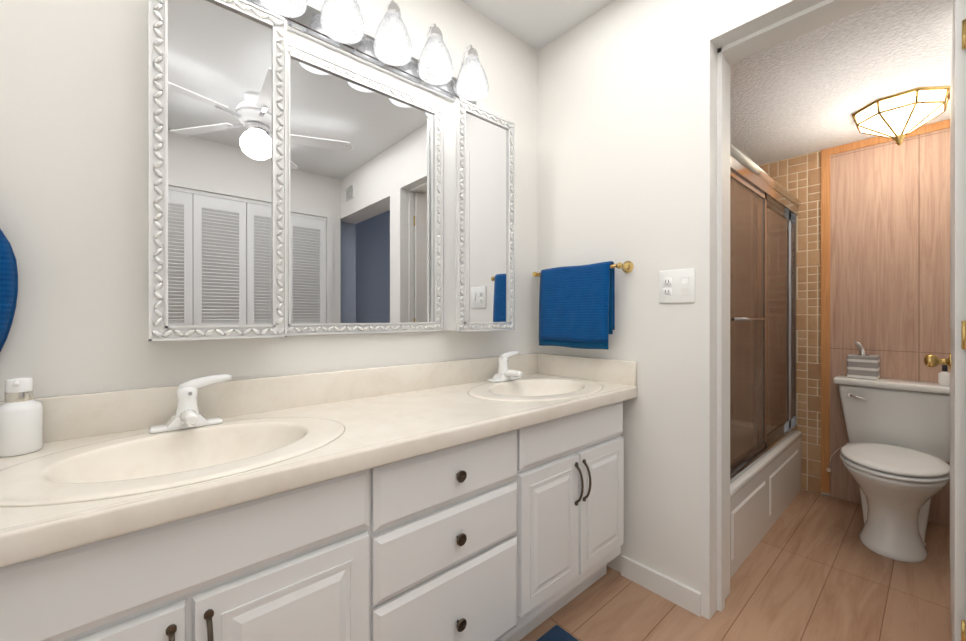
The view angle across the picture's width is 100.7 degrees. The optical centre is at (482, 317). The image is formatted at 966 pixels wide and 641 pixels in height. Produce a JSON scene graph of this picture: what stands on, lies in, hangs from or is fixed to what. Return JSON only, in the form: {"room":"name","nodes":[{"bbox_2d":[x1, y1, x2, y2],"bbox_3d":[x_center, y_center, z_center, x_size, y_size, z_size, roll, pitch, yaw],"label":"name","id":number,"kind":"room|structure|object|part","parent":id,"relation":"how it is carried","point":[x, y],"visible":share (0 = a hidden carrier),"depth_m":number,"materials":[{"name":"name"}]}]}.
{"room":"bathroom","nodes":[
{"label":"bathroom","id":0,"kind":"room"},
{"bbox_2d":[0,0,537,400],"bbox_3d":[0.160,-0.180,2.109,3.960,2.660,0.150,0,0,-41],"label":"wall","id":1,"kind":"structure","parent":0,"point":[74,151],"depth_m":1.33,"materials":[{"name":"white paint"}]},
{"bbox_2d":[0,229,17,351],"bbox_3d":[-1.141,-0.127,0.844,0.212,0.494,0.094,0,0,-41],"label":"towel","id":2,"kind":"object","parent":1,"relation":"attached to","point":[8,282],"visible":0.96,"depth_m":0.89,"materials":[{"name":"blue fabric"}]},
{"bbox_2d":[148,0,286,340],"bbox_3d":[-0.755,-0.420,1.151,0.321,0.960,0.136,0,0,-41],"label":"mirror","id":3,"kind":"object","parent":1,"relation":"attached to","point":[217,169],"visible":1,"depth_m":1.10,"materials":[{"name":"white"}]},
{"bbox_3d":[-0.424,-0.420,1.514,0.651,0.960,0.028,0,0,-41],"label":"mirror","id":4,"kind":"part","parent":1,"relation":"part of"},
{"bbox_2d":[246,0,488,104],"bbox_3d":[-0.414,-1.053,1.406,1.145,0.216,0.203,0,0,-41],"label":"vanity light","id":5,"kind":"object","parent":1,"relation":"attached to","point":[337,26],"visible":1,"depth_m":1.48,"materials":[{"name":"white glass"}]},
{"bbox_2d":[443,98,514,331],"bbox_3d":[-0.018,-0.420,1.799,0.330,0.960,0.136,0,0,-41],"label":"mirror","id":6,"kind":"object","parent":1,"relation":"attached to","point":[478,218],"visible":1,"depth_m":1.73,"materials":[{"name":"white"}]},
{"bbox_2d":[461,0,614,50],"bbox_3d":[0.529,-1.474,0.461,2.340,0.070,2.870,0,0,-41],"label":"ceiling","id":7,"kind":"structure","parent":0,"point":[537,25],"depth_m":1.91,"materials":[{"name":"white paint"}]},
{"bbox_2d":[538,0,773,592],"bbox_3d":[1.325,-0.145,1.162,0.220,2.590,2.870,0,0,-41],"label":"wall","id":8,"kind":"structure","parent":0,"point":[619,130],"depth_m":1.72,"materials":[{"name":"white paint"}]},
{"bbox_2d":[532,261,633,349],"bbox_3d":[0.443,-0.052,1.918,0.108,0.394,0.534,0,0,-41],"label":"towel rail","id":9,"kind":"object","parent":8,"relation":"attached to","point":[576,306],"visible":1,"depth_m":1.85,"materials":[{"name":"blue fabric"}]},
{"bbox_2d":[621,555,700,616],"bbox_3d":[0.729,1.107,1.665,0.014,0.085,0.330,0,0,-41],"label":"baseboard","id":10,"kind":"structure","parent":8,"relation":"attached to","point":[672,590],"depth_m":1.63,"materials":[{"name":"white wood"}]},
{"bbox_2d":[659,268,694,302],"bbox_3d":[0.777,-0.124,1.610,0.012,0.134,0.140,0,0,-41],"label":"outlet","id":11,"kind":"object","parent":8,"relation":"attached to","point":[677,286],"visible":1,"depth_m":1.60,"materials":[{"name":"white plastic"}]},
{"bbox_2d":[730,183,733,418],"bbox_3d":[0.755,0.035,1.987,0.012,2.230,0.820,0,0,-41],"label":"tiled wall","id":12,"kind":"structure","parent":0,"point":[731,220],"depth_m":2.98,"materials":[{"name":"brown tile"}]},
{"bbox_2d":[924,0,965,640],"bbox_3d":[1.595,0.052,1.337,0.633,2.173,0.173,0,0,-41],"label":"door","id":13,"kind":"structure","parent":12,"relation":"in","point":[955,361],"depth_m":1.15,"materials":[{"name":"white"}]},
{"bbox_2d":[519,489,951,640],"bbox_3d":[1.491,1.190,1.489,5.500,0.080,3.200,0,0,-41],"label":"floor","id":14,"kind":"structure","parent":0,"point":[812,567],"depth_m":1.64,"materials":[{"name":"brown wood"}]},
{"bbox_2d":[0,350,636,640],"bbox_3d":[-0.248,0.655,1.308,1.948,0.991,0.572,0,0,-41],"label":"bathroom vanity","id":15,"kind":"object","parent":14,"relation":"on","point":[478,499],"visible":1,"depth_m":1.00,"materials":[{"name":"white"}]},
{"bbox_2d":[0,377,42,456],"bbox_3d":[-1.031,0.217,0.889,0.072,0.165,0.073,0,0,-41],"label":"soap dispenser","id":16,"kind":"object","parent":15,"relation":"on","point":[21,421],"visible":1,"depth_m":0.87,"materials":[{"name":"white plastic"}]},
{"bbox_2d":[149,374,230,433],"bbox_3d":[-0.756,0.227,1.048,0.179,0.134,0.149,0,0,-41],"label":"faucet","id":17,"kind":"object","parent":15,"relation":"on","point":[187,419],"depth_m":1.06,"materials":[{"name":"white metal"}]},
{"bbox_2d":[487,350,522,382],"bbox_3d":[0.131,0.226,1.827,0.179,0.134,0.149,0,0,-41],"label":"faucet","id":18,"kind":"object","parent":15,"relation":"on","point":[504,375],"depth_m":1.83,"materials":[{"name":"white metal"}]},
{"bbox_2d":[536,625,578,640],"bbox_3d":[0.226,1.142,1.096,0.580,0.015,0.520,0,0,-41],"label":"bath mat","id":19,"kind":"object","parent":14,"relation":"on","point":[556,633],"visible":0.95,"depth_m":1.42,"materials":[{"name":"blue fabric"}]},
{"bbox_2d":[730,143,801,577],"bbox_3d":[1.306,0.177,2.487,1.468,1.944,0.822,0,0,-41],"label":"bathtub","id":20,"kind":"object","parent":14,"relation":"on","point":[765,474],"visible":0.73,"depth_m":2.19,"materials":[{"name":"white ceramic"}]},
{"bbox_2d":[826,374,949,561],"bbox_3d":[2.124,0.754,2.106,0.748,0.790,0.576,0,0,-41],"label":"toilet","id":21,"kind":"object","parent":14,"relation":"on","point":[895,454],"visible":1,"depth_m":2.07,"materials":[{"name":"white ceramic"}]},
{"bbox_2d":[847,342,879,379],"bbox_3d":[2.248,0.253,2.366,0.130,0.210,0.130,0,0,-41],"label":"tissue box","id":22,"kind":"object","parent":21,"relation":"on","point":[862,365],"visible":1,"depth_m":2.33,"materials":[{"name":"grey"}]},
{"bbox_2d":[938,365,949,384],"bbox_3d":[2.456,0.306,2.130,0.046,0.106,0.046,0,0,-41],"label":"spray bottle","id":23,"kind":"object","parent":21,"relation":"on","point":[944,377],"visible":0.81,"depth_m":2.12,"materials":[{"name":"white plastic"}]},
{"bbox_2d":[734,151,820,493],"bbox_3d":[1.900,0.034,2.939,0.012,2.230,0.900,0,0,-41],"label":"tiled wall","id":24,"kind":"structure","parent":0,"point":[798,177],"depth_m":2.67,"materials":[{"name":"brown tile"}]},
{"bbox_2d":[701,0,883,619],"bbox_3d":[1.157,0.035,1.354,0.228,2.230,0.700,0,0,-41],"label":"door frame","id":25,"kind":"structure","parent":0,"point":[774,23],"depth_m":1.54,"materials":[{"name":"white wood"}]},
{"bbox_2d":[730,0,952,164],"bbox_3d":[1.601,-1.296,2.150,1.500,0.430,1.750,0,0,-41],"label":"ceiling","id":26,"kind":"structure","parent":0,"point":[811,91],"depth_m":1.79,"materials":[{"name":"white paint"}]},
{"bbox_2d":[852,86,950,145],"bbox_3d":[2.130,-0.979,2.048,0.346,0.208,0.346,0,0,-41],"label":"ceiling light","id":27,"kind":"object","parent":26,"relation":"attached to","point":[898,118],"visible":1,"depth_m":1.97,"materials":[{"name":"white glass"}]},
{"bbox_3d":[2.250,-0.181,2.640,0.120,2.660,1.870,0,0,-41],"label":"wall","id":28,"kind":"structure","parent":0,"visible":0},
{"bbox_2d":[821,119,949,493],"bbox_3d":[2.463,0.025,2.289,0.022,2.209,0.820,0,0,-41],"label":"trim","id":29,"kind":"structure","parent":28,"relation":"attached to","point":[825,304],"depth_m":2.57,"materials":[{"name":"brown wood"}]},
{"bbox_2d":[830,128,950,526],"bbox_3d":[2.483,0.057,2.276,0.010,2.185,0.775,0,0,-41],"label":"panelling","id":30,"kind":"object","parent":28,"relation":"attached to","point":[890,253],"visible":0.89,"depth_m":2.36,"materials":[{"name":"brown wood"}]}
]}

